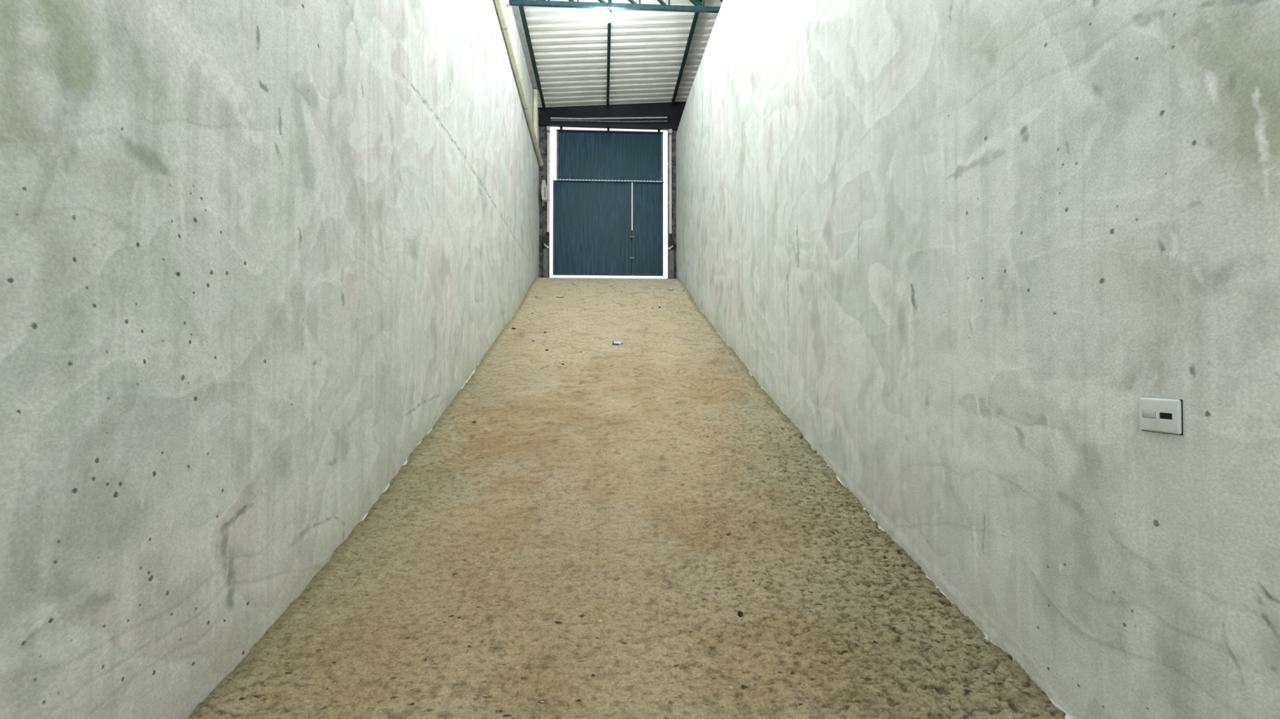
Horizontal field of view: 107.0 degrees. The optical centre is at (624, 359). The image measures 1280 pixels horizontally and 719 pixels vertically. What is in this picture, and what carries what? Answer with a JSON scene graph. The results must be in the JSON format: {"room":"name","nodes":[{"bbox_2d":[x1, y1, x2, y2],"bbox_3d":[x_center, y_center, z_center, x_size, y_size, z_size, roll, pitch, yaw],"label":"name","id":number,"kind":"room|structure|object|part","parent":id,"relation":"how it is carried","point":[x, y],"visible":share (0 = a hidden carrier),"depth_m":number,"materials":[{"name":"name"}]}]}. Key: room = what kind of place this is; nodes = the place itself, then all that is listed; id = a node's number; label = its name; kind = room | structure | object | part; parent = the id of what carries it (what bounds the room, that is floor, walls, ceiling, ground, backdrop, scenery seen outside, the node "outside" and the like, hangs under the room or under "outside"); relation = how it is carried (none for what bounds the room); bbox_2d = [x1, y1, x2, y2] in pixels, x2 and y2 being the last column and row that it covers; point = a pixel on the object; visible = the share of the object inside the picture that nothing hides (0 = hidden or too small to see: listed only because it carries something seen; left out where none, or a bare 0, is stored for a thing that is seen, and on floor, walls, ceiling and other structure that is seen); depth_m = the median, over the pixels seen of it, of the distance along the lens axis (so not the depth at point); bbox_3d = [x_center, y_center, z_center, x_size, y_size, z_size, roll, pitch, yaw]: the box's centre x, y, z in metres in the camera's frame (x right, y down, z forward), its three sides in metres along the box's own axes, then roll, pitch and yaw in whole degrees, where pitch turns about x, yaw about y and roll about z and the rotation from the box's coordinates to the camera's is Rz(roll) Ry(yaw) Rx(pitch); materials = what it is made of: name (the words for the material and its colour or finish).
{"room":"warehouse corridor","nodes":[
{"label":"warehouse corridor","id":0,"kind":"room"},
{"bbox_2d":[0,0,539,718],"bbox_3d":[-1.903,-2.318,4.219,0.163,8.180,15.750,0,-1,-3],"label":"wall","id":1,"kind":"structure","parent":0,"point":[253,253],"depth_m":2.00,"materials":[{"name":"paint"}]},
{"bbox_2d":[346,295,525,537],"bbox_3d":[-1.925,-0.250,6.295,0.023,3.853,11.550,0,-1,-3],"label":"trim","id":2,"kind":"structure","parent":1,"relation":"attached to","point":[473,371],"depth_m":3.92,"materials":[{"name":"grey concrete"}]},
{"bbox_2d":[493,0,543,166],"bbox_3d":[-1.779,-5.698,4.253,0.129,1.339,15.724,0,-1,-3],"label":"drain pipe","id":3,"kind":"object","parent":1,"relation":"attached to","point":[532,126],"visible":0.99,"depth_m":9.09,"materials":[{"name":"plastic"}]},
{"bbox_2d":[511,61,518,68],"bbox_3d":[-1.970,-5.279,8.432,0.116,0.122,0.108,0,-1,-3],"label":"pipe","id":4,"kind":"object","parent":3,"relation":"attached to","point":[515,65],"depth_m":8.41,"materials":[{"name":"plastic"}]},
{"bbox_2d":[511,5,537,90],"bbox_3d":[-1.831,-6.464,3.773,0.260,0.100,14.750,0,-1,-3],"label":"concrete beam","id":5,"kind":"structure","parent":1,"relation":"on","point":[516,11],"depth_m":9.52,"materials":[{"name":"grey concrete"}]},
{"bbox_2d":[505,0,722,13],"bbox_3d":[0.157,-6.331,8.093,4.337,0.690,0.095,0,-1,-3],"label":"roof truss","id":6,"kind":"object","parent":1,"relation":"attached to","point":[699,6],"visible":0.94,"depth_m":8.07,"materials":[{"name":"green metal"}]},
{"bbox_3d":[-1.982,-6.037,7.991,0.055,0.100,0.090,0,-1,-3],"label":"plate","id":7,"kind":"part","parent":6,"relation":"part of","materials":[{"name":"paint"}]},
{"bbox_2d":[519,5,545,110],"bbox_3d":[-1.682,-6.485,4.226,0.060,0.085,15.640,0,-1,-3],"label":"purlin","id":8,"kind":"object","parent":6,"relation":"on","point":[521,7],"visible":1,"depth_m":9.85,"materials":[{"name":"green metal"}]},
{"bbox_2d":[604,5,612,22],"bbox_3d":[-0.287,-5.875,8.049,0.146,0.248,0.146,0,-1,-3],"label":"light bulb","id":9,"kind":"object","parent":6,"relation":"hanging from","point":[607,15],"visible":1,"depth_m":8.01,"materials":[{"name":"glass"}]},
{"bbox_2d":[606,0,611,107],"bbox_3d":[-0.073,-6.597,4.303,0.060,0.085,15.640,0,-1,-3],"label":"purlin","id":10,"kind":"object","parent":6,"relation":"on","point":[610,11],"visible":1,"depth_m":10.21,"materials":[{"name":"green metal"}]},
{"bbox_2d":[671,0,702,104],"bbox_3d":[1.600,-6.710,4.383,0.060,0.085,15.640,0,-1,-3],"label":"purlin","id":11,"kind":"object","parent":6,"relation":"on","point":[696,14],"visible":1,"depth_m":10.23,"materials":[{"name":"green metal"}]},
{"bbox_2d":[538,126,676,279],"bbox_3d":[-0.003,-3.199,12.284,4.715,6.100,0.160,0,-1,-3],"label":"wall","id":12,"kind":"structure","parent":0,"point":[542,130],"depth_m":12.14,"materials":[{"name":"concrete"}]},
{"bbox_2d":[546,125,550,232],"bbox_3d":[-1.944,-4.582,12.041,0.080,2.700,0.172,0,-1,-3],"label":"track","id":13,"kind":"object","parent":12,"relation":"attached to","point":[548,126],"visible":0.98,"depth_m":11.98,"materials":[{"name":"metal"}]},
{"bbox_2d":[552,127,664,275],"bbox_3d":[-0.421,-4.095,12.260,2.877,3.847,0.150,0,-1,-3],"label":"gate","id":14,"kind":"object","parent":12,"relation":"attached to","point":[593,235],"visible":1,"depth_m":12.28,"materials":[{"name":"blue metal"}]},
{"bbox_3d":[-0.841,-3.406,12.253,2.037,2.465,0.022,0,-1,-3],"label":"panel","id":15,"kind":"part","parent":14,"relation":"part of","materials":[{"name":"blue metal"}]},
{"bbox_3d":[-0.387,-5.291,12.298,2.767,1.265,0.022,0,-1,-3],"label":"panel","id":16,"kind":"part","parent":14,"relation":"part of","materials":[{"name":"blue metal"}]},
{"bbox_3d":[-0.385,-5.914,12.266,2.767,0.040,0.030,0,-1,-3],"label":"rail","id":17,"kind":"part","parent":14,"relation":"part of","materials":[{"name":"white metal"}]},
{"bbox_3d":[-0.375,-4.615,12.251,2.787,0.030,0.030,0,-1,-3],"label":"rail","id":18,"kind":"part","parent":14,"relation":"part of","materials":[{"name":"white metal"}]},
{"bbox_3d":[0.600,-2.179,12.275,0.795,0.014,0.030,0,-1,-3],"label":"door sill","id":19,"kind":"part","parent":14,"relation":"part of","materials":[{"name":"white metal"}]},
{"bbox_3d":[0.593,-3.415,12.320,0.806,2.443,0.022,0,-1,-3],"label":"wicket door","id":20,"kind":"part","parent":14,"relation":"part of","materials":[{"name":"blue metal"}]},
{"bbox_2d":[550,116,667,122],"bbox_3d":[-0.403,-6.147,12.081,2.984,0.174,0.030,0,-1,-3],"label":"bar","id":21,"kind":"object","parent":12,"relation":"attached to","point":[554,119],"visible":1,"depth_m":12.07,"materials":[{"name":"paint"}]},
{"bbox_2d":[537,101,686,130],"bbox_3d":[-0.072,-6.336,12.192,4.565,0.772,0.085,0,-1,-3],"label":"header","id":22,"kind":"object","parent":12,"relation":"attached to","point":[673,113],"visible":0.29,"depth_m":12.15,"materials":[{"name":"black metal"}]},
{"bbox_2d":[668,128,671,234],"bbox_3d":[1.164,-4.580,12.188,0.080,2.700,0.172,0,-1,-3],"label":"track","id":23,"kind":"object","parent":12,"relation":"attached to","point":[669,130],"visible":1,"depth_m":12.12,"materials":[{"name":"metal"}]},
{"bbox_2d":[523,0,721,107],"bbox_3d":[0.338,-6.689,4.491,4.810,0.367,16.575,0,-1,-3],"label":"ceiling","id":24,"kind":"structure","parent":0,"point":[570,45],"depth_m":10.13,"materials":[{"name":"white metal"}]},
{"bbox_2d":[187,277,1066,718],"bbox_3d":[-0.173,-0.243,6.503,3.695,3.884,20.200,0,-1,-3],"label":"floor","id":25,"kind":"structure","parent":0,"point":[592,545],"depth_m":2.72,"materials":[{"name":"sand"},{"name":"dirt"}]},
{"bbox_2d":[541,232,548,277],"bbox_3d":[-2.024,-2.639,12.017,0.200,1.195,0.170,0,-1,-3],"label":"counterweight","id":26,"kind":"object","parent":25,"relation":"on","point":[544,240],"visible":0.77,"depth_m":11.95,"materials":[{"name":"metal"}]},
{"bbox_2d":[612,341,622,344],"bbox_3d":[-0.116,-0.252,7.160,0.164,0.057,0.138,0,-1,-3],"label":"paper card","id":27,"kind":"object","parent":25,"relation":"on","point":[614,342],"visible":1,"depth_m":7.14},
{"bbox_2d":[666,234,675,279],"bbox_3d":[1.184,-2.637,12.168,0.200,1.195,0.170,0,-1,-3],"label":"counterweight","id":28,"kind":"object","parent":25,"relation":"on","point":[670,242],"visible":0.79,"depth_m":12.10,"materials":[{"name":"metal"}]},
{"bbox_2d":[737,611,742,617],"bbox_3d":[0.597,1.321,2.451,0.028,0.028,0.034,-1,-1,39],"label":"pebble","id":29,"kind":"object","parent":25,"relation":"on","point":[740,614],"visible":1,"depth_m":2.44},
{"bbox_2d":[675,0,1279,718],"bbox_3d":[1.765,-2.091,4.389,0.163,7.729,15.750,0,-1,-3],"label":"wall","id":30,"kind":"structure","parent":0,"point":[959,246],"depth_m":2.07,"materials":[{"name":"paint"}]},
{"bbox_2d":[676,278,1073,718],"bbox_3d":[1.584,-0.250,6.460,0.036,3.852,11.550,0,-1,-3],"label":"trim","id":31,"kind":"structure","parent":30,"relation":"attached to","point":[1068,716],"depth_m":2.34,"materials":[{"name":"grey concrete"}]},
{"bbox_2d":[1139,397,1182,435],"bbox_3d":[1.820,0.191,1.609,0.021,0.118,0.120,0,-1,-3],"label":"light switch","id":32,"kind":"object","parent":30,"relation":"attached to","point":[1162,415],"visible":1,"depth_m":1.60,"materials":[{"name":"plastic"}]}
]}

